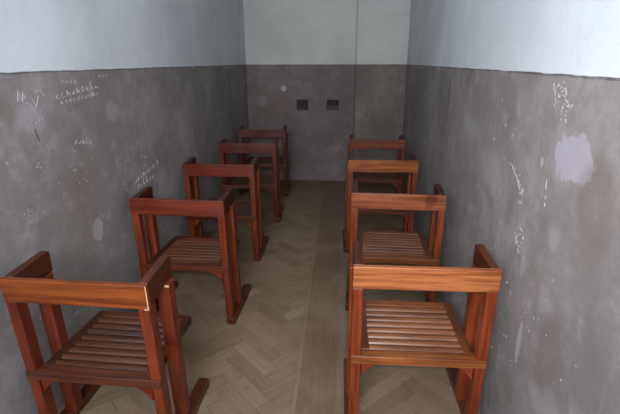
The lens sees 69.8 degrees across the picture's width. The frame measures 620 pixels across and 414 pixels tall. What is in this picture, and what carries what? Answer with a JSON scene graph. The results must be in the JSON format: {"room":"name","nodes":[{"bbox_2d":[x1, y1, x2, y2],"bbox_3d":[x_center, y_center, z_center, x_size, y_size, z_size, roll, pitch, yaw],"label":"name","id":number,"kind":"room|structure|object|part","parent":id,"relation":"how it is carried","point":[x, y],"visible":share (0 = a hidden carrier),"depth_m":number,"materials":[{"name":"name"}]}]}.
{"room":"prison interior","nodes":[
{"label":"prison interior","id":0,"kind":"room"},
{"bbox_2d":[0,0,249,413],"bbox_3d":[-1.323,-0.663,2.586,0.226,3.147,8.108,1,18,5],"label":"wall","id":1,"kind":"structure","parent":0,"point":[102,102],"depth_m":2.56,"materials":[{"name":"paint"}]},
{"bbox_2d":[58,180,480,413],"bbox_3d":[-0.114,0.851,2.975,2.647,0.112,8.108,1,18,5],"label":"floor","id":2,"kind":"structure","parent":0,"point":[285,351],"depth_m":2.90,"materials":[{"name":"beige wood"}]},
{"bbox_2d":[0,251,208,413],"bbox_3d":[-0.893,0.618,2.085,0.641,0.889,0.528,2,18,6],"label":"slatted chair","id":3,"kind":"object","parent":2,"relation":"on","point":[114,348],"visible":1,"depth_m":1.91,"materials":[{"name":"brown wood"}]},
{"bbox_3d":[-1.181,0.280,1.876,0.036,0.116,0.226,2,18,6],"label":"armrest","id":4,"kind":"part","parent":3,"relation":"part of","materials":[{"name":"brown wood"}]},
{"bbox_3d":[-1.189,0.709,1.931,0.046,0.725,0.098,2,18,6],"label":"leg","id":5,"kind":"part","parent":3,"relation":"part of","materials":[{"name":"brown wood"}]},
{"bbox_3d":[-1.174,0.647,2.085,0.058,0.746,0.091,2,18,6],"label":"leg","id":6,"kind":"part","parent":3,"relation":"part of","materials":[{"name":"brown wood"}]},
{"bbox_3d":[-0.919,0.336,1.735,0.601,0.105,0.032,2,18,6],"label":"backrest","id":7,"kind":"part","parent":3,"relation":"part of","materials":[{"name":"brown wood"}]},
{"bbox_3d":[-1.121,0.636,2.159,0.041,0.038,0.446,2,18,6],"label":"rail","id":8,"kind":"part","parent":3,"relation":"part of","materials":[{"name":"brown wood"}]},
{"bbox_3d":[-0.914,0.723,1.898,0.598,0.040,0.059,2,18,6],"label":"rail","id":9,"kind":"part","parent":3,"relation":"part of","materials":[{"name":"brown wood"}]},
{"bbox_3d":[-0.868,0.582,2.323,0.426,0.038,0.050,2,18,6],"label":"rail","id":10,"kind":"part","parent":3,"relation":"part of","materials":[{"name":"brown wood"}]},
{"bbox_3d":[-0.638,0.725,1.877,0.046,0.725,0.098,2,18,6],"label":"leg","id":11,"kind":"part","parent":3,"relation":"part of","materials":[{"name":"brown wood"}]},
{"bbox_3d":[-0.631,0.297,1.822,0.036,0.116,0.226,2,18,6],"label":"armrest","id":12,"kind":"part","parent":3,"relation":"part of","materials":[{"name":"brown wood"}]},
{"bbox_3d":[-0.656,0.650,2.114,0.041,0.038,0.446,2,18,6],"label":"rail","id":13,"kind":"part","parent":3,"relation":"part of","materials":[{"name":"brown wood"}]},
{"bbox_3d":[-0.619,0.664,2.031,0.058,0.746,0.091,2,18,6],"label":"leg","id":14,"kind":"part","parent":3,"relation":"part of","materials":[{"name":"brown wood"}]},
{"bbox_2d":[129,186,250,324],"bbox_3d":[-0.798,0.285,3.100,0.641,0.889,0.526,2,18,5],"label":"slatted chair","id":15,"kind":"object","parent":2,"relation":"on","point":[219,256],"visible":0.81,"depth_m":2.91,"materials":[{"name":"brown wood"}]},
{"bbox_3d":[-1.086,-0.052,2.890,0.036,0.116,0.226,2,18,5],"label":"armrest","id":16,"kind":"part","parent":15,"relation":"part of","materials":[{"name":"brown wood"}]},
{"bbox_3d":[-1.094,0.376,2.945,0.046,0.725,0.098,2,18,5],"label":"leg","id":17,"kind":"part","parent":15,"relation":"part of","materials":[{"name":"brown wood"}]},
{"bbox_3d":[-1.079,0.314,3.099,0.058,0.746,0.091,2,18,5],"label":"leg","id":18,"kind":"part","parent":15,"relation":"part of","materials":[{"name":"brown wood"}]},
{"bbox_3d":[-1.026,0.304,3.173,0.041,0.038,0.446,2,18,5],"label":"rail","id":19,"kind":"part","parent":15,"relation":"part of","materials":[{"name":"brown wood"}]},
{"bbox_3d":[-0.823,0.003,2.749,0.601,0.105,0.032,2,18,5],"label":"backrest","id":20,"kind":"part","parent":15,"relation":"part of","materials":[{"name":"brown wood"}]},
{"bbox_3d":[-0.819,0.390,2.913,0.598,0.040,0.059,2,18,5],"label":"rail","id":21,"kind":"part","parent":15,"relation":"part of","materials":[{"name":"brown wood"}]},
{"bbox_3d":[-0.774,0.249,3.338,0.426,0.038,0.050,2,18,5],"label":"rail","id":22,"kind":"part","parent":15,"relation":"part of","materials":[{"name":"brown wood"}]},
{"bbox_3d":[-0.535,-0.036,2.837,0.036,0.116,0.226,2,18,5],"label":"armrest","id":23,"kind":"part","parent":15,"relation":"part of","materials":[{"name":"brown wood"}]},
{"bbox_3d":[-0.542,0.392,2.892,0.046,0.725,0.098,2,18,5],"label":"leg","id":24,"kind":"part","parent":15,"relation":"part of","materials":[{"name":"brown wood"}]},
{"bbox_3d":[-0.524,0.331,3.046,0.058,0.746,0.091,2,18,5],"label":"leg","id":25,"kind":"part","parent":15,"relation":"part of","materials":[{"name":"brown wood"}]},
{"bbox_2d":[182,156,268,260],"bbox_3d":[-0.741,-0.022,4.035,0.641,0.889,0.526,1,18,4],"label":"slatted chair","id":26,"kind":"object","parent":2,"relation":"on","point":[249,211],"visible":0.8,"depth_m":3.83,"materials":[{"name":"brown wood"}]},
{"bbox_3d":[-1.032,0.072,3.870,0.046,0.725,0.098,1,18,4],"label":"leg","id":27,"kind":"part","parent":26,"relation":"part of","materials":[{"name":"brown wood"}]},
{"bbox_3d":[-1.027,-0.356,3.816,0.036,0.116,0.226,1,18,4],"label":"armrest","id":28,"kind":"part","parent":26,"relation":"part of","materials":[{"name":"brown wood"}]},
{"bbox_3d":[-1.022,0.010,4.025,0.058,0.746,0.091,1,18,4],"label":"leg","id":29,"kind":"part","parent":26,"relation":"part of","materials":[{"name":"brown wood"}]},
{"bbox_3d":[-0.759,-0.304,3.683,0.601,0.105,0.032,1,18,4],"label":"backrest","id":30,"kind":"part","parent":26,"relation":"part of","materials":[{"name":"brown wood"}]},
{"bbox_3d":[-0.756,0.083,3.846,0.598,0.040,0.059,1,18,4],"label":"rail","id":31,"kind":"part","parent":26,"relation":"part of","materials":[{"name":"brown wood"}]},
{"bbox_3d":[-0.725,-0.058,4.272,0.426,0.038,0.050,1,18,4],"label":"rail","id":32,"kind":"part","parent":26,"relation":"part of","materials":[{"name":"brown wood"}]},
{"bbox_3d":[-0.479,0.083,3.833,0.046,0.725,0.098,1,18,4],"label":"leg","id":33,"kind":"part","parent":26,"relation":"part of","materials":[{"name":"brown wood"}]},
{"bbox_3d":[-0.474,-0.345,3.779,0.036,0.116,0.226,1,18,4],"label":"armrest","id":34,"kind":"part","parent":26,"relation":"part of","materials":[{"name":"brown wood"}]},
{"bbox_3d":[-0.465,0.021,3.988,0.058,0.746,0.091,1,18,4],"label":"leg","id":35,"kind":"part","parent":26,"relation":"part of","materials":[{"name":"brown wood"}]},
{"bbox_2d":[218,138,283,222],"bbox_3d":[-0.642,-0.327,4.964,0.641,0.889,0.526,0,18,2],"label":"slatted chair","id":36,"kind":"object","parent":2,"relation":"on","point":[270,182],"visible":0.73,"depth_m":4.75,"materials":[{"name":"brown wood"}]},
{"bbox_3d":[-0.925,-0.229,4.788,0.046,0.725,0.098,0,18,2],"label":"leg","id":37,"kind":"part","parent":36,"relation":"part of","materials":[{"name":"brown wood"}]},
{"bbox_3d":[-0.922,-0.291,4.943,0.058,0.746,0.091,0,18,2],"label":"leg","id":38,"kind":"part","parent":36,"relation":"part of","materials":[{"name":"brown wood"}]},
{"bbox_3d":[-0.649,-0.609,4.612,0.601,0.105,0.032,0,18,2],"label":"backrest","id":39,"kind":"part","parent":36,"relation":"part of","materials":[{"name":"brown wood"}]},
{"bbox_3d":[-0.648,-0.222,4.775,0.598,0.040,0.059,0,18,2],"label":"rail","id":40,"kind":"part","parent":36,"relation":"part of","materials":[{"name":"brown wood"}]},
{"bbox_3d":[-0.370,-0.226,4.774,0.046,0.725,0.098,0,18,2],"label":"leg","id":41,"kind":"part","parent":36,"relation":"part of","materials":[{"name":"brown wood"}]},
{"bbox_3d":[-0.369,-0.654,4.719,0.036,0.116,0.226,0,18,2],"label":"armrest","id":42,"kind":"part","parent":36,"relation":"part of","materials":[{"name":"brown wood"}]},
{"bbox_3d":[-0.364,-0.287,4.928,0.058,0.746,0.091,0,18,2],"label":"leg","id":43,"kind":"part","parent":36,"relation":"part of","materials":[{"name":"brown wood"}]},
{"bbox_2d":[238,125,290,195],"bbox_3d":[-0.598,-0.642,5.926,0.641,0.889,0.526,0,18,1],"label":"slatted chair","id":44,"kind":"object","parent":2,"relation":"on","point":[264,161],"visible":0.79,"depth_m":5.70,"materials":[{"name":"brown wood"}]},
{"bbox_3d":[-0.878,-0.544,5.747,0.046,0.725,0.098,0,18,1],"label":"leg","id":45,"kind":"part","parent":44,"relation":"part of","materials":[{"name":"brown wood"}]},
{"bbox_3d":[-0.603,-0.924,5.573,0.601,0.105,0.032,0,18,1],"label":"backrest","id":46,"kind":"part","parent":44,"relation":"part of","materials":[{"name":"brown wood"}]},
{"bbox_3d":[-0.601,-0.537,5.737,0.598,0.040,0.059,0,18,1],"label":"rail","id":47,"kind":"part","parent":44,"relation":"part of","materials":[{"name":"brown wood"}]},
{"bbox_3d":[-0.324,-0.542,5.738,0.046,0.725,0.098,0,18,1],"label":"leg","id":48,"kind":"part","parent":44,"relation":"part of","materials":[{"name":"brown wood"}]},
{"bbox_3d":[-0.319,-0.604,5.893,0.058,0.746,0.091,0,18,1],"label":"leg","id":49,"kind":"part","parent":44,"relation":"part of","materials":[{"name":"brown wood"}]},
{"bbox_2d":[348,135,405,215],"bbox_3d":[0.751,-0.402,5.184,0.641,0.889,0.526,1,18,3],"label":"slatted chair","id":50,"kind":"object","parent":2,"relation":"on","point":[396,179],"visible":0.56,"depth_m":4.94,"materials":[{"name":"brown wood"}]},
{"bbox_3d":[0.737,-0.297,4.996,0.598,0.040,0.059,1,18,3],"label":"rail","id":51,"kind":"part","parent":50,"relation":"part of","materials":[{"name":"brown wood"}]},
{"bbox_3d":[0.734,-0.684,4.832,0.601,0.105,0.032,1,18,3],"label":"backrest","id":52,"kind":"part","parent":50,"relation":"part of","materials":[{"name":"brown wood"}]},
{"bbox_3d":[1.027,-0.359,5.139,0.058,0.746,0.091,1,18,3],"label":"leg","id":53,"kind":"part","parent":50,"relation":"part of","materials":[{"name":"brown wood"}]},
{"bbox_3d":[1.014,-0.298,4.984,0.046,0.725,0.098,1,18,3],"label":"leg","id":54,"kind":"part","parent":50,"relation":"part of","materials":[{"name":"brown wood"}]},
{"bbox_2d":[342,153,418,252],"bbox_3d":[0.640,-0.069,4.170,0.641,0.889,0.526,1,18,3],"label":"slatted chair","id":55,"kind":"object","parent":2,"relation":"on","point":[411,166],"visible":0.59,"depth_m":3.88,"materials":[{"name":"brown wood"}]},
{"bbox_3d":[0.360,-0.035,4.154,0.058,0.746,0.091,1,18,3],"label":"leg","id":56,"kind":"part","parent":55,"relation":"part of","materials":[{"name":"brown wood"}]},
{"bbox_3d":[0.354,0.027,3.999,0.046,0.725,0.098,1,18,3],"label":"leg","id":57,"kind":"part","parent":55,"relation":"part of","materials":[{"name":"brown wood"}]},
{"bbox_3d":[0.357,-0.401,3.944,0.036,0.116,0.226,1,18,3],"label":"armrest","id":58,"kind":"part","parent":55,"relation":"part of","materials":[{"name":"brown wood"}]},
{"bbox_3d":[0.631,0.036,3.981,0.598,0.040,0.059,1,18,3],"label":"rail","id":59,"kind":"part","parent":55,"relation":"part of","materials":[{"name":"brown wood"}]},
{"bbox_3d":[0.628,-0.351,3.817,0.601,0.105,0.032,1,18,3],"label":"backrest","id":60,"kind":"part","parent":55,"relation":"part of","materials":[{"name":"brown wood"}]},
{"bbox_3d":[0.918,-0.028,4.129,0.058,0.746,0.091,1,18,3],"label":"leg","id":61,"kind":"part","parent":55,"relation":"part of","materials":[{"name":"brown wood"}]},
{"bbox_3d":[0.908,0.034,3.974,0.046,0.725,0.098,1,18,3],"label":"leg","id":62,"kind":"part","parent":55,"relation":"part of","materials":[{"name":"brown wood"}]},
{"bbox_3d":[0.911,-0.394,3.920,0.036,0.116,0.226,1,18,3],"label":"armrest","id":63,"kind":"part","parent":55,"relation":"part of","materials":[{"name":"brown wood"}]},
{"bbox_2d":[345,181,446,310],"bbox_3d":[0.593,0.248,3.204,0.641,0.889,0.526,2,18,6],"label":"slatted chair","id":64,"kind":"object","parent":2,"relation":"on","point":[398,247],"visible":0.77,"depth_m":2.99,"materials":[{"name":"brown wood"}]},
{"bbox_3d":[0.295,0.338,3.050,0.046,0.725,0.098,2,18,6],"label":"leg","id":65,"kind":"part","parent":64,"relation":"part of","materials":[{"name":"brown wood"}]},
{"bbox_3d":[0.311,0.277,3.205,0.058,0.746,0.091,2,18,6],"label":"leg","id":66,"kind":"part","parent":64,"relation":"part of","materials":[{"name":"brown wood"}]},
{"bbox_3d":[0.304,-0.090,2.996,0.036,0.116,0.226,2,18,6],"label":"armrest","id":67,"kind":"part","parent":64,"relation":"part of","materials":[{"name":"brown wood"}]},
{"bbox_3d":[0.365,0.266,3.278,0.041,0.038,0.446,2,18,6],"label":"rail","id":68,"kind":"part","parent":64,"relation":"part of","materials":[{"name":"brown wood"}]},
{"bbox_3d":[0.619,0.212,3.441,0.426,0.038,0.050,2,18,6],"label":"rail","id":69,"kind":"part","parent":64,"relation":"part of","materials":[{"name":"brown wood"}]},
{"bbox_3d":[0.570,0.353,3.016,0.598,0.040,0.059,2,18,6],"label":"rail","id":70,"kind":"part","parent":64,"relation":"part of","materials":[{"name":"brown wood"}]},
{"bbox_3d":[0.566,-0.034,2.853,0.601,0.105,0.032,2,18,6],"label":"backrest","id":71,"kind":"part","parent":64,"relation":"part of","materials":[{"name":"brown wood"}]},
{"bbox_3d":[0.829,0.281,3.230,0.041,0.038,0.446,2,18,6],"label":"rail","id":72,"kind":"part","parent":64,"relation":"part of","materials":[{"name":"brown wood"}]},
{"bbox_3d":[0.866,0.295,3.147,0.058,0.746,0.091,2,18,6],"label":"leg","id":73,"kind":"part","parent":64,"relation":"part of","materials":[{"name":"brown wood"}]},
{"bbox_3d":[0.846,0.356,2.993,0.046,0.725,0.098,2,18,6],"label":"leg","id":74,"kind":"part","parent":64,"relation":"part of","materials":[{"name":"brown wood"}]},
{"bbox_3d":[0.854,-0.072,2.938,0.036,0.116,0.226,2,18,6],"label":"armrest","id":75,"kind":"part","parent":64,"relation":"part of","materials":[{"name":"brown wood"}]},
{"bbox_2d":[344,241,502,413],"bbox_3d":[0.497,0.579,2.195,0.641,0.889,0.526,1,18,4],"label":"slatted chair","id":76,"kind":"object","parent":2,"relation":"on","point":[380,332],"visible":1,"depth_m":2.02,"materials":[{"name":"brown wood"}]},
{"bbox_3d":[0.216,0.611,2.185,0.058,0.746,0.091,1,18,4],"label":"leg","id":77,"kind":"part","parent":76,"relation":"part of","materials":[{"name":"brown wood"}]},
{"bbox_3d":[0.207,0.673,2.030,0.046,0.725,0.098,1,18,4],"label":"leg","id":78,"kind":"part","parent":76,"relation":"part of","materials":[{"name":"brown wood"}]},
{"bbox_3d":[0.212,0.245,1.976,0.036,0.116,0.226,1,18,4],"label":"armrest","id":79,"kind":"part","parent":76,"relation":"part of","materials":[{"name":"brown wood"}]},
{"bbox_3d":[0.268,0.600,2.260,0.041,0.038,0.446,1,18,4],"label":"rail","id":80,"kind":"part","parent":76,"relation":"part of","materials":[{"name":"brown wood"}]},
{"bbox_3d":[0.514,0.543,2.433,0.426,0.038,0.050,1,18,4],"label":"rail","id":81,"kind":"part","parent":76,"relation":"part of","materials":[{"name":"brown wood"}]},
{"bbox_3d":[0.483,0.684,2.006,0.598,0.040,0.059,1,18,4],"label":"rail","id":82,"kind":"part","parent":76,"relation":"part of","materials":[{"name":"brown wood"}]},
{"bbox_3d":[0.480,0.297,1.843,0.601,0.105,0.032,1,18,4],"label":"backrest","id":83,"kind":"part","parent":76,"relation":"part of","materials":[{"name":"brown wood"}]},
{"bbox_3d":[0.733,0.610,2.230,0.041,0.038,0.446,1,18,4],"label":"rail","id":84,"kind":"part","parent":76,"relation":"part of","materials":[{"name":"brown wood"}]},
{"bbox_3d":[0.773,0.622,2.148,0.058,0.746,0.091,1,18,4],"label":"leg","id":85,"kind":"part","parent":76,"relation":"part of","materials":[{"name":"brown wood"}]},
{"bbox_3d":[0.760,0.684,1.994,0.046,0.725,0.098,1,18,4],"label":"leg","id":86,"kind":"part","parent":76,"relation":"part of","materials":[{"name":"brown wood"}]},
{"bbox_3d":[0.765,0.256,1.940,0.036,0.116,0.226,1,18,4],"label":"armrest","id":87,"kind":"part","parent":76,"relation":"part of","materials":[{"name":"brown wood"}]},
{"bbox_2d":[243,0,357,180],"bbox_3d":[0.218,-1.858,6.219,2.199,3.147,0.224,1,18,5],"label":"wall","id":88,"kind":"structure","parent":0,"point":[295,49],"depth_m":6.15,"materials":[{"name":"paint"}]},
{"bbox_2d":[297,99,307,109],"bbox_3d":[-0.102,-1.453,6.302,0.168,0.150,0.083,1,18,5],"label":"air vent","id":89,"kind":"object","parent":88,"relation":"in","point":[302,104],"visible":0.94,"depth_m":6.29,"materials":[{"name":"metal"}]},
{"bbox_2d":[326,99,338,110],"bbox_3d":[0.322,-1.443,6.267,0.175,0.150,0.083,1,18,5],"label":"air vent","id":90,"kind":"object","parent":88,"relation":"in","point":[332,104],"visible":0.98,"depth_m":6.26,"materials":[{"name":"metal"}]},
{"bbox_2d":[354,0,410,173],"bbox_3d":[0.968,-1.812,6.075,0.678,3.147,0.084,1,18,5],"label":"wall","id":91,"kind":"structure","parent":88,"relation":"attached to","point":[382,25],"depth_m":6.03,"materials":[{"name":"paint"}]},
{"bbox_2d":[402,0,619,413],"bbox_3d":[1.033,-0.605,2.394,0.338,3.147,8.108,1,18,5],"label":"wall","id":92,"kind":"structure","parent":0,"point":[512,107],"depth_m":1.68,"materials":[{"name":"paint"}]}
]}

